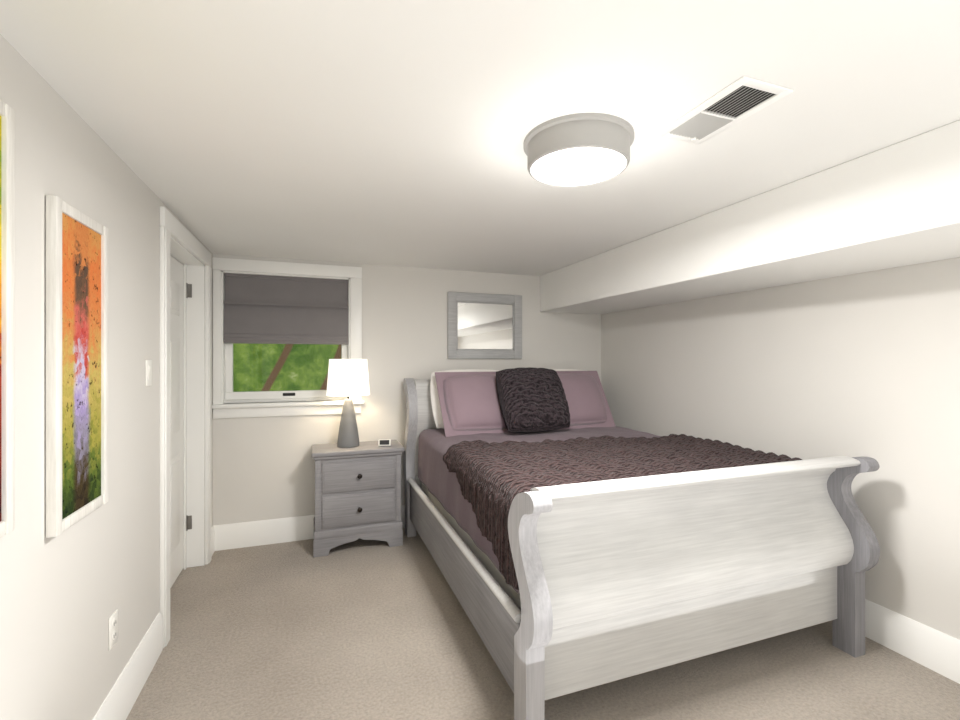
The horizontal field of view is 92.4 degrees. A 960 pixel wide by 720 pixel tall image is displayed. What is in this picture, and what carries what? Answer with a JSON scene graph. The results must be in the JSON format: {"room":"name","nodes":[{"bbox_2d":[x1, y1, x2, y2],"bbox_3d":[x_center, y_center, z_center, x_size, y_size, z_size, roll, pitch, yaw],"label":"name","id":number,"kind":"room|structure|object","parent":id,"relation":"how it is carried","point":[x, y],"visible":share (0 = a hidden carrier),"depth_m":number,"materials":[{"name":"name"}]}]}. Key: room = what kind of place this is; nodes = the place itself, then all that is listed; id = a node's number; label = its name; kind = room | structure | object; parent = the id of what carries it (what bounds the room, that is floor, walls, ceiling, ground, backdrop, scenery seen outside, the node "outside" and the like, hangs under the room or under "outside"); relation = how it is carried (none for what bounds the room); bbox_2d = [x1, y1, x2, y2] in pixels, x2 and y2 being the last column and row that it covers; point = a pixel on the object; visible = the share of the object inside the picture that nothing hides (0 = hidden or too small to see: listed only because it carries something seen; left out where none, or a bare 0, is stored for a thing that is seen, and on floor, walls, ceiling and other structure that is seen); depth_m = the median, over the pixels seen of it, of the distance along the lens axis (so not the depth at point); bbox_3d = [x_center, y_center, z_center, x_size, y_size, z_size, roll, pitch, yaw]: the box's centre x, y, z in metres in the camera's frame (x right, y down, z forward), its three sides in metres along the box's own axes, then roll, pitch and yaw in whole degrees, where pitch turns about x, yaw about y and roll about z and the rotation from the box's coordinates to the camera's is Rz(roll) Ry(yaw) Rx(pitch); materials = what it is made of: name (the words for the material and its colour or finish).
{"room":"bedroom","nodes":[
{"label":"bedroom","id":0,"kind":"room"},
{"bbox_2d":[0,34,212,719],"bbox_3d":[-1.183,0.305,1.005,0.150,2.150,4.890,0,0,-20],"label":"wall","id":1,"kind":"structure","parent":0,"point":[66,594],"depth_m":1.44,"materials":[{"name":"paint"}]},
{"bbox_2d":[0,100,14,536],"bbox_3d":[-1.027,-0.095,0.835,0.026,1.000,0.545,0,0,-20],"label":"art","id":2,"kind":"object","parent":1,"relation":"attached to","point":[7,318],"visible":1,"depth_m":1.07,"materials":[{"name":"paint"}]},
{"bbox_2d":[46,195,107,537],"bbox_3d":[-1.238,0.018,1.426,0.026,0.945,0.340,0,0,-20],"label":"painting","id":3,"kind":"object","parent":1,"relation":"attached to","point":[76,365],"visible":1,"depth_m":1.38},
{"bbox_2d":[109,609,117,650],"bbox_3d":[-1.342,0.988,1.686,0.008,0.115,0.070,0,0,-20],"label":"electrical outlet plate","id":4,"kind":"object","parent":1,"relation":"attached to","point":[113,628],"visible":1,"depth_m":1.68,"materials":[{"name":"white plastic"}]},
{"bbox_2d":[93,613,162,719],"bbox_3d":[-0.899,1.290,0.459,0.016,0.180,3.670,0,0,-20],"label":"baseboard","id":5,"kind":"structure","parent":1,"relation":"attached to","point":[119,702],"depth_m":1.85,"materials":[{"name":"paint"}]},
{"bbox_2d":[145,360,151,385],"bbox_3d":[-1.469,0.058,2.044,0.010,0.115,0.070,0,0,-20],"label":"switch plate","id":6,"kind":"object","parent":1,"relation":"attached to","point":[148,372],"visible":1,"depth_m":2.03,"materials":[{"name":"white plastic"}]},
{"bbox_2d":[160,206,211,647],"bbox_3d":[-1.764,0.323,2.666,0.176,2.115,1.050,0,0,-20],"label":"door frame","id":7,"kind":"structure","parent":1,"relation":"attached to","point":[185,401],"depth_m":2.98,"materials":[{"name":"paint"}]},
{"bbox_2d":[213,254,600,525],"bbox_3d":[-0.408,0.305,3.959,3.600,2.150,0.150,0,0,-20],"label":"wall","id":8,"kind":"structure","parent":0,"point":[263,468],"depth_m":3.75,"materials":[{"name":"paint"}]},
{"bbox_2d":[212,257,363,418],"bbox_3d":[-1.452,-0.158,3.561,1.064,1.165,0.195,0,0,-20],"label":"window","id":9,"kind":"structure","parent":8,"relation":"in","point":[256,302],"depth_m":3.49,"materials":[{"name":"paint"}]},
{"bbox_2d":[212,505,404,554],"bbox_3d":[-0.392,1.290,3.869,3.270,0.180,0.030,0,0,-20],"label":"baseboard","id":10,"kind":"structure","parent":8,"relation":"attached to","point":[272,531],"depth_m":3.43,"materials":[{"name":"paint"}]},
{"bbox_2d":[447,292,521,358],"bbox_3d":[0.051,-0.295,4.027,0.690,0.570,0.028,0,0,-20],"label":"wall mirror","id":11,"kind":"object","parent":8,"relation":"attached to","point":[483,326],"visible":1,"depth_m":4.02,"materials":[{"name":"paint"}]},
{"bbox_2d":[0,0,959,275],"bbox_3d":[0.441,-0.820,1.587,3.600,0.100,5.190,0,0,-20],"label":"ceiling","id":12,"kind":"structure","parent":0,"point":[382,132],"depth_m":1.38,"materials":[{"name":"paint"}]},
{"bbox_2d":[523,113,633,185],"bbox_3d":[0.344,-0.722,1.621,0.380,0.096,0.380,0,0,-20],"label":"ceiling light","id":13,"kind":"object","parent":12,"relation":"attached to","point":[579,149],"visible":1,"depth_m":1.51,"materials":[{"name":"grey"}]},
{"bbox_2d":[656,76,792,143],"bbox_3d":[0.745,-0.762,1.435,0.190,0.014,0.340,0,0,-20],"label":"ceiling vent","id":14,"kind":"object","parent":12,"relation":"in","point":[739,100],"visible":1,"depth_m":1.41,"materials":[{"name":"metal"}]},
{"bbox_2d":[540,120,959,313],"bbox_3d":[1.684,-0.605,2.031,0.660,0.330,4.890,0,0,-20],"label":"soffit beam","id":15,"kind":"structure","parent":12,"relation":"attached to","point":[894,205],"depth_m":2.03,"materials":[{"name":"paint"}]},
{"bbox_2d":[126,528,959,719],"bbox_3d":[0.441,1.430,1.587,3.600,0.100,5.190,0,0,-20],"label":"floor","id":16,"kind":"structure","parent":0,"point":[359,629],"depth_m":2.07,"materials":[{"name":"beige carpet"}]},
{"bbox_2d":[311,440,404,557],"bbox_3d":[-0.922,1.015,3.466,0.650,0.730,0.392,0,0,-20],"label":"nightstand","id":17,"kind":"object","parent":16,"relation":"on","point":[357,492],"visible":1,"depth_m":3.31,"materials":[{"name":"paint"}]},
{"bbox_2d":[326,359,369,447],"bbox_3d":[-0.992,0.321,3.469,0.316,0.656,0.316,0,0,-20],"label":"table lamp","id":18,"kind":"object","parent":17,"relation":"on","point":[347,378],"visible":1,"depth_m":3.37,"materials":[{"name":"fabric"}]},
{"bbox_2d":[378,439,390,445],"bbox_3d":[-0.719,0.623,3.466,0.090,0.050,0.034,0,0,-8],"label":"clock","id":19,"kind":"object","parent":17,"relation":"on","point":[384,442],"visible":1,"depth_m":3.45,"materials":[{"name":"white plastic"}]},
{"bbox_2d":[403,367,879,719],"bbox_3d":[0.600,0.718,2.921,1.750,1.324,2.376,0,0,-20],"label":"bed","id":20,"kind":"object","parent":16,"relation":"on","point":[574,537],"visible":1,"depth_m":2.01,"materials":[{"name":"paint"}]},
{"bbox_2d":[601,257,959,639],"bbox_3d":[2.065,0.305,2.168,0.150,2.150,4.890,0,0,-20],"label":"wall","id":21,"kind":"structure","parent":0,"point":[866,364],"depth_m":2.38,"materials":[{"name":"paint"}]},
{"bbox_2d":[865,599,959,683],"bbox_3d":[1.987,1.290,2.140,0.016,0.180,4.890,0,0,-20],"label":"baseboard","id":22,"kind":"structure","parent":21,"relation":"attached to","point":[935,650],"depth_m":2.11,"materials":[{"name":"paint"}]},
{"label":"outside","id":23,"kind":"structure","parent":0,"visible":0},
{"bbox_2d":[233,343,340,391],"bbox_3d":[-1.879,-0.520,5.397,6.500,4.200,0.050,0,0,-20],"label":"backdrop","id":24,"kind":"structure","parent":23,"point":[254,359],"depth_m":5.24,"materials":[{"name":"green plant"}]}
]}

